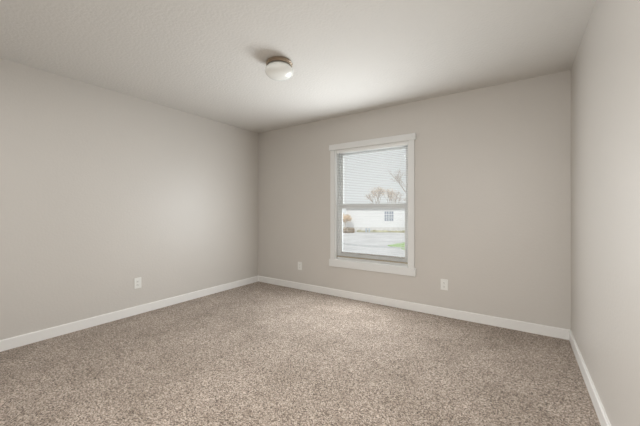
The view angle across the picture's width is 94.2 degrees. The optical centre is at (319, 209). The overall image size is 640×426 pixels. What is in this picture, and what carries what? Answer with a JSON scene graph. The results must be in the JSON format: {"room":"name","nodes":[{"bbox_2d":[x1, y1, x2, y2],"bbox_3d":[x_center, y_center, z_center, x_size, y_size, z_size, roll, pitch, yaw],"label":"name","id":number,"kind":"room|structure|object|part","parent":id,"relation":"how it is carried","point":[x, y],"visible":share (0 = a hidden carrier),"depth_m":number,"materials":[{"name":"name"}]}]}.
{"room":"empty bedroom","nodes":[
{"label":"empty bedroom","id":0,"kind":"room"},
{"bbox_2d":[0,58,257,339],"bbox_3d":[-2.225,-0.044,3.248,0.150,2.440,4.398,0,0,34],"label":"wall","id":1,"kind":"structure","parent":0,"point":[102,189],"depth_m":3.12,"materials":[{"name":"beige paint"}]},
{"bbox_2d":[0,276,257,351],"bbox_3d":[-2.157,1.130,3.202,0.014,0.092,4.098,0,0,34],"label":"baseboard","id":2,"kind":"structure","parent":1,"relation":"attached to","point":[21,340],"depth_m":3.10,"materials":[{"name":"white paint"}]},
{"bbox_2d":[134,277,140,288],"bbox_3d":[-2.055,0.826,3.358,0.010,0.120,0.076,0,0,34],"label":"electrical outlet","id":3,"kind":"object","parent":1,"relation":"attached to","point":[137,281],"visible":1,"depth_m":3.35,"materials":[{"name":"white plastic"}]},
{"bbox_2d":[0,0,595,132],"bbox_3d":[-0.520,-1.324,2.098,4.263,0.120,4.398,0,0,34],"label":"ceiling","id":4,"kind":"structure","parent":0,"point":[203,58],"depth_m":2.33,"materials":[{"name":"white paint"}]},
{"bbox_2d":[265,56,292,80],"bbox_3d":[-0.348,-1.193,2.546,0.242,0.142,0.242,0,0,34],"label":"ceiling light","id":5,"kind":"object","parent":4,"relation":"attached to","point":[278,68],"visible":1,"depth_m":2.47,"materials":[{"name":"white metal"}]},
{"bbox_2d":[0,282,600,425],"bbox_3d":[-0.520,1.236,2.098,4.263,0.120,4.398,0,0,34],"label":"floor","id":6,"kind":"structure","parent":0,"point":[256,353],"depth_m":2.15,"materials":[{"name":"beige carpet"}]},
{"bbox_2d":[258,70,570,329],"bbox_3d":[0.667,-0.044,3.860,3.963,2.440,0.150,0,0,34],"label":"wall","id":7,"kind":"structure","parent":0,"point":[493,163],"depth_m":3.17,"materials":[{"name":"beige paint"}]},
{"bbox_2d":[298,262,301,269],"bbox_3d":[-0.300,0.832,4.415,0.076,0.120,0.010,0,0,34],"label":"electrical outlet","id":8,"kind":"object","parent":7,"relation":"attached to","point":[299,263],"visible":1,"depth_m":4.41,"materials":[{"name":"white plastic"}]},
{"bbox_2d":[329,133,415,276],"bbox_3d":[0.663,-0.059,3.848,1.184,1.667,0.174,0,0,34],"label":"window","id":9,"kind":"structure","parent":7,"relation":"in","point":[409,269],"depth_m":3.80,"materials":[{"name":"white paint"}]},
{"bbox_3d":[0.175,-0.061,4.090,0.069,1.506,0.018,0,0,34],"label":"casing","id":10,"kind":"part","parent":9,"relation":"part of","materials":[{"name":"white paint"}]},
{"bbox_2d":[337,142,407,263],"bbox_3d":[0.642,-0.083,3.820,0.983,1.449,0.043,0,0,34],"label":"window blind","id":11,"kind":"object","parent":9,"relation":"attached to","point":[398,145],"visible":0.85,"depth_m":3.79,"materials":[{"name":"white plastic"}]},
{"bbox_3d":[0.644,0.636,3.823,0.979,0.012,0.024,0,0,34],"label":"rail","id":12,"kind":"part","parent":11,"relation":"part of","materials":[{"name":"beige plastic"}]},
{"bbox_3d":[0.621,-0.854,3.785,1.184,0.078,0.024,0,0,34],"label":"head casing","id":13,"kind":"part","parent":9,"relation":"part of","materials":[{"name":"white paint"}]},
{"bbox_3d":[0.621,0.727,3.785,1.184,0.095,0.024,0,0,34],"label":"casing","id":14,"kind":"part","parent":9,"relation":"part of","materials":[{"name":"white paint"}]},
{"bbox_3d":[0.682,-0.068,3.881,0.991,1.478,0.078,0,0,34],"label":"frame","id":15,"kind":"part","parent":9,"relation":"part of","materials":[{"name":"white plastic"}]},
{"bbox_3d":[0.675,0.284,3.869,0.947,0.721,0.030,0,0,34],"label":"sash","id":16,"kind":"part","parent":9,"relation":"part of","materials":[{"name":"white plastic"}]},
{"bbox_3d":[0.693,-0.407,3.896,0.947,0.756,0.028,0,0,34],"label":"sash","id":17,"kind":"part","parent":9,"relation":"part of","materials":[{"name":"white plastic"}]},
{"bbox_3d":[1.069,-0.061,3.487,0.074,1.506,0.018,0,0,34],"label":"casing","id":18,"kind":"part","parent":9,"relation":"part of","materials":[{"name":"white paint"}]},
{"bbox_2d":[258,276,568,339],"bbox_3d":[0.621,1.130,3.792,3.963,0.092,0.014,0,0,34],"label":"baseboard","id":19,"kind":"structure","parent":7,"relation":"attached to","point":[556,332],"depth_m":3.33,"materials":[{"name":"white paint"}]},
{"bbox_2d":[441,279,447,289],"bbox_3d":[1.372,0.826,3.288,0.076,0.120,0.010,0,0,34],"label":"electrical outlet","id":20,"kind":"object","parent":7,"relation":"attached to","point":[444,282],"visible":1,"depth_m":3.29,"materials":[{"name":"white plastic"}]},
{"bbox_2d":[571,0,639,425],"bbox_3d":[1.185,-0.044,0.949,0.150,2.440,4.398,0,0,34],"label":"wall","id":21,"kind":"structure","parent":0,"point":[605,70],"depth_m":1.56,"materials":[{"name":"beige paint"}]},
{"bbox_2d":[569,330,610,425],"bbox_3d":[1.117,1.130,0.995,0.014,0.092,4.098,0,0,34],"label":"baseboard","id":22,"kind":"structure","parent":21,"relation":"attached to","point":[603,419],"depth_m":1.89,"materials":[{"name":"white paint"}]},
{"label":"outside","id":23,"kind":"structure","parent":0,"visible":0},
{"bbox_2d":[343,222,393,232],"bbox_3d":[25.253,4.136,82.172,170.000,0.180,155.502,0,0,34],"label":"ground","id":24,"kind":"structure","parent":23,"point":[343,222],"depth_m":53.15,"materials":[{"name":"grey"}]},
{"bbox_2d":[343,215,351,227],"bbox_3d":[4.494,2.303,55.141,3.066,3.445,2.771,0,0,34],"label":"tree","id":25,"kind":"object","parent":24,"relation":"on","point":[348,218],"visible":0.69,"depth_m":54.66,"materials":[{"name":"beige plant"}]},
{"bbox_2d":[343,227,354,232],"bbox_3d":[4.986,3.544,52.024,2.372,1.149,1.261,0,0,11],"label":"round shrub","id":26,"kind":"object","parent":24,"relation":"on","point":[345,230],"visible":0.84,"depth_m":51.69,"materials":[{"name":"brown plant"}]},
{"bbox_2d":[343,232,404,256],"bbox_3d":[1.634,4.036,47.142,130.000,0.020,64.000,0,0,34],"label":"street","id":27,"kind":"structure","parent":24,"relation":"on","point":[397,236],"depth_m":36.68,"materials":[{"name":"grey asphalt"}]},
{"bbox_2d":[343,243,403,248],"bbox_3d":[3.043,3.961,35.015,26.071,0.130,2.035,0,0,38],"label":"kerb","id":28,"kind":"object","parent":27,"relation":"on","point":[343,243],"visible":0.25,"depth_m":31.97,"materials":[{"name":"grey concrete"}]},
{"bbox_2d":[387,242,404,249],"bbox_3d":[12.805,3.976,32.675,9.300,0.100,13.500,0,0,34],"label":"lawn","id":29,"kind":"structure","parent":27,"relation":"on","point":[397,244],"depth_m":32.76,"materials":[{"name":"green plant"}]},
{"bbox_2d":[346,209,404,230],"bbox_3d":[16.637,1.451,59.256,22.800,5.150,9.820,0,0,10],"label":"house","id":30,"kind":"structure","parent":24,"relation":"on","point":[370,213],"depth_m":55.78,"materials":[{"name":"white"}]},
{"bbox_2d":[366,188,386,203],"bbox_3d":[13.185,-0.974,69.826,5.611,9.999,4.522,0,0,12],"label":"bare tree","id":31,"kind":"object","parent":24,"relation":"on","point":[380,190],"visible":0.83,"depth_m":70.03,"materials":[{"name":"beige plant"}]},
{"bbox_2d":[357,230,404,232],"bbox_3d":[12.479,3.817,53.374,11.647,0.417,0.720,0,0,11],"label":"hedge","id":32,"kind":"object","parent":24,"relation":"on","point":[400,231],"visible":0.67,"depth_m":53.44,"materials":[{"name":"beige plant"}]},
{"bbox_2d":[384,188,405,201],"bbox_3d":[18.393,-0.884,73.384,6.365,9.820,6.292,0,0,-42],"label":"bare tree","id":33,"kind":"object","parent":24,"relation":"on","point":[389,192],"visible":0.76,"depth_m":73.39,"materials":[{"name":"beige plant"}]},
{"bbox_2d":[387,168,405,192],"bbox_3d":[15.508,-1.364,44.476,9.337,10.780,8.170,0,0,-22],"label":"bare tree","id":34,"kind":"object","parent":24,"relation":"on","point":[396,176],"visible":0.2,"depth_m":45.39,"materials":[{"name":"beige plant"}]}
]}

